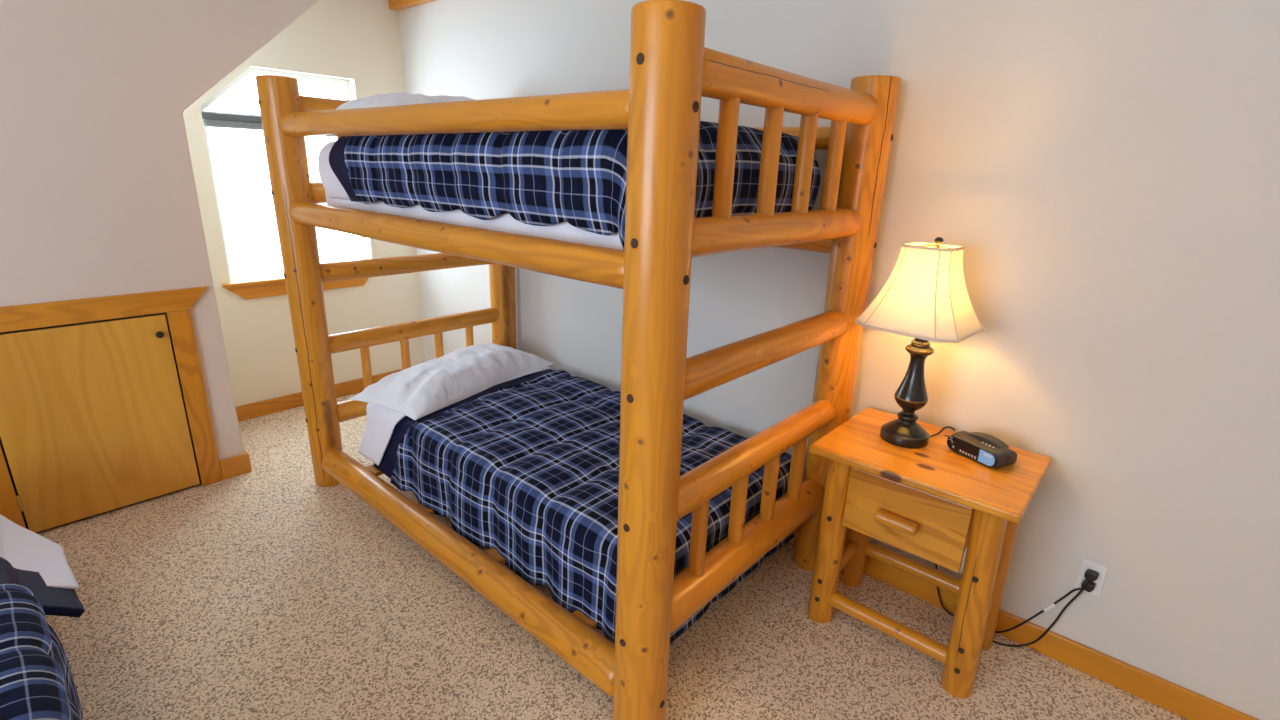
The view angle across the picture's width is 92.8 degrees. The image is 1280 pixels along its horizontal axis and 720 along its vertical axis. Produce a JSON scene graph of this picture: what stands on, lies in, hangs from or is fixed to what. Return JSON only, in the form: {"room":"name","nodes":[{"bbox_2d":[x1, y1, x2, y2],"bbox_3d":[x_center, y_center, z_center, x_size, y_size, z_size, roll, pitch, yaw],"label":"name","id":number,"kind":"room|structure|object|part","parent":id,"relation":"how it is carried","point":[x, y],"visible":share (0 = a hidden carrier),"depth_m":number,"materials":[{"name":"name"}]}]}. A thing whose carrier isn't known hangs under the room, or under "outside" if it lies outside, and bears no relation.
{"room":"bedroom","nodes":[
{"label":"bedroom","id":0,"kind":"room"},
{"bbox_2d":[0,0,319,533],"bbox_3d":[-2.511,-0.640,2.072,0.100,2.850,4.348,17,23,39],"label":"wall","id":1,"kind":"structure","parent":0,"point":[99,197],"depth_m":2.42,"materials":[{"name":"white paint"}]},
{"bbox_2d":[0,286,222,532],"bbox_3d":[-2.259,0.213,2.563,0.053,0.945,0.899,17,23,39],"label":"door","id":2,"kind":"structure","parent":1,"relation":"in","point":[104,408],"depth_m":2.56,"materials":[{"name":"brown wood"}]},
{"bbox_3d":[-2.506,0.328,2.328,0.019,0.851,0.086,17,23,39],"label":"casing","id":3,"kind":"part","parent":2,"relation":"part of","materials":[{"name":"brown wood"}]},
{"bbox_3d":[-2.254,-0.196,2.443,0.020,0.093,0.899,17,23,39],"label":"casing","id":4,"kind":"part","parent":2,"relation":"part of","materials":[{"name":"brown wood"}]},
{"bbox_3d":[-2.083,-0.111,2.643,0.034,0.030,0.030,17,23,39],"label":"knob","id":5,"kind":"part","parent":2,"relation":"part of","materials":[{"name":"black plastic"}]},
{"bbox_3d":[-2.054,0.188,2.821,0.019,0.851,0.084,17,23,39],"label":"casing","id":6,"kind":"part","parent":2,"relation":"part of","materials":[{"name":"brown wood"}]},
{"bbox_2d":[219,453,251,479],"bbox_3d":[-1.997,0.524,3.011,0.016,0.100,0.128,17,23,39],"label":"baseboard","id":7,"kind":"structure","parent":1,"relation":"attached to","point":[240,464],"depth_m":3.00,"materials":[{"name":"brown wood"}]},
{"bbox_2d":[183,0,424,406],"bbox_3d":[-2.148,-1.084,3.521,0.120,2.850,1.700,17,23,39],"label":"wall","id":8,"kind":"structure","parent":0,"point":[358,42],"depth_m":3.67,"materials":[{"name":"beige paint"}]},
{"bbox_2d":[200,67,366,280],"bbox_3d":[-2.095,-1.089,3.634,0.045,1.155,0.825,17,23,39],"label":"window","id":9,"kind":"structure","parent":8,"relation":"in","point":[344,83],"depth_m":3.51,"materials":[{"name":"white plastic"}]},
{"bbox_2d":[201,112,262,129],"bbox_3d":[-2.053,-1.357,3.519,0.038,0.072,0.821,17,23,39],"label":"window blind","id":10,"kind":"object","parent":9,"relation":"attached to","point":[219,120],"visible":0.32,"depth_m":3.32,"materials":[{"name":"grey fabric"}]},
{"bbox_3d":[-2.052,-1.376,3.514,0.038,0.032,0.821,17,23,39],"label":"head rail","id":11,"kind":"part","parent":10,"relation":"part of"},
{"bbox_3d":[-2.085,-1.395,3.538,0.037,0.035,0.795,17,23,39],"label":"meeting rail","id":12,"kind":"part","parent":9,"relation":"part of","materials":[{"name":"white plastic"}]},
{"bbox_2d":[221,278,367,298],"bbox_3d":[-2.053,-0.465,3.738,0.037,0.100,0.865,17,23,39],"label":"trim","id":13,"kind":"structure","parent":8,"relation":"attached to","point":[277,286],"depth_m":3.58,"materials":[{"name":"brown wood"}]},
{"bbox_3d":[-2.051,-0.503,3.726,0.037,0.019,0.865,17,23,39],"label":"sill","id":14,"kind":"part","parent":13,"relation":"part of","materials":[{"name":"brown wood"}]},
{"bbox_2d":[236,369,401,421],"bbox_3d":[-2.048,0.216,3.995,0.016,0.092,1.384,17,23,39],"label":"baseboard","id":15,"kind":"structure","parent":8,"relation":"attached to","point":[257,409],"depth_m":3.81,"materials":[{"name":"brown wood"}]},
{"bbox_2d":[38,392,1187,719],"bbox_3d":[-0.870,1.256,1.143,6.000,0.100,4.600,17,23,39],"label":"floor","id":16,"kind":"structure","parent":0,"point":[267,592],"depth_m":2.04,"materials":[{"name":"beige carpet"}]},
{"bbox_2d":[255,0,900,719],"bbox_3d":[-0.383,-0.156,2.483,2.184,1.818,1.218,17,23,39],"label":"bunk bed","id":17,"kind":"object","parent":16,"relation":"on","point":[671,68],"visible":0.76,"depth_m":1.74,"materials":[{"name":"brown wood"}]},
{"bbox_3d":[-1.495,-0.272,2.733,0.152,1.818,0.150,17,23,39],"label":"post","id":18,"kind":"part","parent":17,"relation":"part of","materials":[{"name":"brown wood"}]},
{"bbox_3d":[-1.128,-0.819,2.979,0.089,0.090,0.960,17,23,39],"label":"rail","id":19,"kind":"part","parent":17,"relation":"part of","materials":[{"name":"brown wood"}]},
{"bbox_3d":[-1.116,-1.154,2.873,0.082,0.082,0.960,17,23,39],"label":"rail","id":20,"kind":"part","parent":17,"relation":"part of","materials":[{"name":"brown wood"}]},
{"bbox_3d":[-1.161,0.162,3.288,0.101,0.101,0.960,17,23,39],"label":"rail","id":21,"kind":"part","parent":17,"relation":"part of","materials":[{"name":"brown wood"}]},
{"bbox_2d":[366,403,375,418],"bbox_3d":[-0.354,0.425,2.677,1.768,0.283,0.893,17,23,39],"label":"mattress","id":22,"kind":"object","parent":17,"relation":"on","point":[370,406],"visible":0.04,"depth_m":2.84,"materials":[{"name":"white fabric"}]},
{"bbox_2d":[373,369,794,643],"bbox_3d":[-0.288,0.506,2.631,1.684,0.527,1.010,17,23,39],"label":"quilt","id":23,"kind":"object","parent":22,"relation":"on","point":[524,468],"visible":0.62,"depth_m":2.27,"materials":[{"name":"blue fabric"}]},
{"bbox_2d":[358,367,553,465],"bbox_3d":[-0.864,0.233,3.079,0.369,0.297,0.990,17,23,39],"label":"sheet","id":24,"kind":"object","parent":23,"relation":"on","point":[381,422],"visible":0.34,"depth_m":2.73,"materials":[{"name":"white fabric"}]},
{"bbox_2d":[349,343,553,419],"bbox_3d":[-0.891,0.045,3.036,0.430,0.154,0.950,12,20,28],"label":"pillow","id":25,"kind":"object","parent":24,"relation":"on","point":[420,390],"visible":0.98,"depth_m":2.83,"materials":[{"name":"white fabric"}]},
{"bbox_3d":[-1.139,-0.487,3.083,0.089,0.089,0.960,17,23,39],"label":"rail","id":26,"kind":"part","parent":17,"relation":"part of","materials":[{"name":"brown wood"}]},
{"bbox_3d":[-1.151,-0.166,3.185,0.090,0.089,0.960,17,23,39],"label":"rail","id":27,"kind":"part","parent":17,"relation":"part of","materials":[{"name":"brown wood"}]},
{"bbox_3d":[-0.711,-0.742,1.880,1.926,0.092,0.092,17,23,39],"label":"rail","id":28,"kind":"part","parent":17,"relation":"part of","materials":[{"name":"brown wood"}]},
{"bbox_3d":[-0.722,-0.413,1.985,1.926,0.097,0.097,17,23,39],"label":"rail","id":29,"kind":"part","parent":17,"relation":"part of","materials":[{"name":"brown wood"}]},
{"bbox_3d":[-0.760,0.695,2.333,1.926,0.122,0.120,17,23,39],"label":"rail","id":30,"kind":"part","parent":17,"relation":"part of","materials":[{"name":"brown wood"}]},
{"bbox_2d":[325,190,622,249],"bbox_3d":[-0.381,-0.629,2.366,1.800,0.210,0.916,17,23,39],"label":"mattress","id":31,"kind":"object","parent":17,"relation":"on","point":[563,231],"visible":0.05,"depth_m":1.83,"materials":[{"name":"white fabric"}]},
{"bbox_2d":[318,141,349,199],"bbox_3d":[-0.926,-0.844,2.791,0.353,0.304,0.965,17,23,39],"label":"sheet","id":32,"kind":"object","parent":31,"relation":"on","point":[333,187],"visible":0.12,"depth_m":2.47,"materials":[{"name":"white fabric"}]},
{"bbox_2d":[335,92,473,109],"bbox_3d":[-0.877,-1.065,2.681,0.470,0.191,0.920,15,22,36],"label":"pillow","id":33,"kind":"object","parent":32,"relation":"on","point":[392,99],"visible":0.2,"depth_m":2.43,"materials":[{"name":"white fabric"}]},
{"bbox_2d":[329,121,820,249],"bbox_3d":[-0.284,-0.651,2.260,1.629,0.399,1.020,17,23,39],"label":"quilt","id":34,"kind":"object","parent":31,"relation":"on","point":[577,178],"visible":0.56,"depth_m":1.72,"materials":[{"name":"blue fabric"}]},
{"bbox_3d":[-0.791,-0.491,3.502,0.149,1.818,0.150,17,23,39],"label":"post","id":35,"kind":"part","parent":17,"relation":"part of","materials":[{"name":"brown wood"}]},
{"bbox_3d":[0.027,0.179,1.466,0.151,1.818,0.151,17,23,39],"label":"post","id":36,"kind":"part","parent":17,"relation":"part of","materials":[{"name":"brown wood"}]},
{"bbox_3d":[0.359,0.612,2.022,0.119,0.119,0.960,17,23,39],"label":"rail","id":37,"kind":"part","parent":17,"relation":"part of","materials":[{"name":"brown wood"}]},
{"bbox_3d":[0.371,0.285,1.919,0.098,0.097,0.960,17,23,39],"label":"rail","id":38,"kind":"part","parent":17,"relation":"part of","materials":[{"name":"brown wood"}]},
{"bbox_3d":[0.382,-0.036,1.817,0.099,0.099,0.960,17,23,39],"label":"rail","id":39,"kind":"part","parent":17,"relation":"part of","materials":[{"name":"brown wood"}]},
{"bbox_3d":[0.394,-0.368,1.712,0.095,0.093,0.960,17,23,39],"label":"rail","id":40,"kind":"part","parent":17,"relation":"part of","materials":[{"name":"brown wood"}]},
{"bbox_3d":[0.404,-0.702,1.608,0.097,0.095,0.960,17,23,39],"label":"rail","id":41,"kind":"part","parent":17,"relation":"part of","materials":[{"name":"brown wood"}]},
{"bbox_3d":[-0.007,-0.960,2.648,1.926,0.086,0.087,17,23,39],"label":"rail","id":42,"kind":"part","parent":17,"relation":"part of","materials":[{"name":"brown wood"}]},
{"bbox_3d":[-0.018,-0.631,2.752,1.926,0.096,0.096,17,23,39],"label":"rail","id":43,"kind":"part","parent":17,"relation":"part of","materials":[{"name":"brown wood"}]},
{"bbox_3d":[0.730,-0.039,2.235,0.151,1.818,0.150,17,23,39],"label":"post","id":44,"kind":"part","parent":17,"relation":"part of","materials":[{"name":"brown wood"}]},
{"bbox_2d":[807,407,1051,698],"bbox_3d":[0.900,0.621,2.022,0.589,0.702,0.470,17,23,39],"label":"nightstand","id":45,"kind":"object","parent":16,"relation":"on","point":[934,502],"visible":1,"depth_m":1.86,"materials":[{"name":"brown wood"}]},
{"bbox_3d":[0.656,0.605,2.086,0.089,0.675,0.089,18,26,38],"label":"leg","id":46,"kind":"part","parent":45,"relation":"part of","materials":[{"name":"brown wood"}]},
{"bbox_3d":[0.839,0.546,2.293,0.089,0.674,0.088,18,24,38],"label":"leg","id":47,"kind":"part","parent":45,"relation":"part of","materials":[{"name":"brown wood"}]},
{"bbox_3d":[0.771,0.489,1.839,0.120,0.039,0.039,19,24,38],"label":"handle","id":48,"kind":"part","parent":45,"relation":"part of","materials":[{"name":"brown wood"}]},
{"bbox_3d":[0.803,0.477,1.859,0.355,0.215,0.022,17,23,39],"label":"drawer","id":49,"kind":"part","parent":45,"relation":"part of","materials":[{"name":"brown wood"}]},
{"bbox_2d":[855,237,984,448],"bbox_3d":[0.862,-0.054,1.906,0.314,0.653,0.314,-15,24,-43],"label":"table lamp","id":50,"kind":"object","parent":45,"relation":"on","point":[925,297],"visible":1,"depth_m":1.80,"materials":[{"name":"beige fabric"}]},
{"bbox_3d":[0.867,-0.223,1.853,0.306,0.243,0.306,-15,24,-43],"label":"lamp shade","id":51,"kind":"part","parent":50,"relation":"part of","materials":[{"name":"white fabric"}]},
{"bbox_3d":[0.863,-0.108,1.889,0.314,0.008,0.314,-15,24,-43],"label":"shade trim","id":52,"kind":"part","parent":50,"relation":"part of","materials":[{"name":"beige fabric"}]},
{"bbox_3d":[0.871,-0.339,1.816,0.150,0.008,0.150,-15,24,-43],"label":"shade trim","id":53,"kind":"part","parent":50,"relation":"part of","materials":[{"name":"beige fabric"}]},
{"bbox_3d":[0.987,0.706,1.802,0.088,0.675,0.088,15,25,39],"label":"leg","id":54,"kind":"part","parent":45,"relation":"part of","materials":[{"name":"brown wood"}]},
{"bbox_2d":[947,431,1016,467],"bbox_3d":[1.058,0.268,1.883,0.113,0.062,0.167,-7,19,-26],"label":"clock radio","id":55,"kind":"object","parent":45,"relation":"on","point":[986,449],"visible":1,"depth_m":1.85,"materials":[{"name":"grey plastic"}]},
{"bbox_3d":[1.170,0.648,2.006,0.088,0.674,0.087,16,22,39],"label":"leg","id":56,"kind":"part","parent":45,"relation":"part of","materials":[{"name":"brown wood"}]},
{"bbox_2d":[398,0,1279,719],"bbox_3d":[0.658,-0.613,2.330,6.020,2.850,0.100,17,23,39],"label":"wall","id":57,"kind":"structure","parent":0,"point":[1106,173],"depth_m":1.84,"materials":[{"name":"white paint"}]},
{"bbox_2d":[389,0,436,10],"bbox_3d":[0.648,-1.629,1.940,5.800,0.220,0.060,17,23,39],"label":"trim","id":58,"kind":"structure","parent":57,"relation":"attached to","point":[397,5],"depth_m":3.66,"materials":[{"name":"brown wood"}]},
{"bbox_2d":[793,541,1258,719],"bbox_3d":[0.582,0.716,2.696,5.800,0.092,0.016,17,23,39],"label":"baseboard","id":59,"kind":"structure","parent":57,"relation":"attached to","point":[1181,701],"depth_m":1.97,"materials":[{"name":"brown wood"}]},
{"bbox_2d":[1074,559,1107,596],"bbox_3d":[1.422,0.688,1.924,0.068,0.108,0.008,17,23,39],"label":"wall outlet","id":60,"kind":"object","parent":57,"relation":"attached to","point":[1085,564],"visible":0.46,"depth_m":1.92,"materials":[{"name":"white plastic"}]},
{"bbox_2d":[929,426,1095,632],"bbox_3d":[1.203,0.606,2.055,0.552,0.720,0.152,10,19,23],"label":"power cord","id":61,"kind":"object","parent":60,"relation":"attached to","point":[1091,586],"visible":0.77,"depth_m":2.01,"materials":[{"name":"black plastic"}]},
{"bbox_2d":[993,569,1098,646],"bbox_3d":[1.231,0.633,1.989,0.425,0.720,0.128,17,23,39],"label":"power cord","id":62,"kind":"object","parent":60,"relation":"attached to","point":[1091,575],"visible":0.39,"depth_m":1.96,"materials":[{"name":"black plastic"}]},
{"bbox_3d":[-1.879,0.771,1.258,1.830,0.249,0.830,17,23,39],"label":"mattress","id":63,"kind":"object","parent":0,"visible":0},
{"bbox_2d":[0,557,84,719],"bbox_3d":[-1.563,0.913,1.051,1.175,0.480,1.045,17,23,39],"label":"quilt","id":64,"kind":"object","parent":63,"relation":"on","point":[37,681],"visible":0.98,"depth_m":1.33,"materials":[{"name":"blue fabric"}]},
{"bbox_2d":[0,514,78,588],"bbox_3d":[-2.068,0.609,1.478,0.501,0.197,0.982,17,23,39],"label":"sheet","id":65,"kind":"object","parent":64,"relation":"on","point":[25,549],"visible":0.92,"depth_m":1.77,"materials":[{"name":"white fabric"}]}
]}

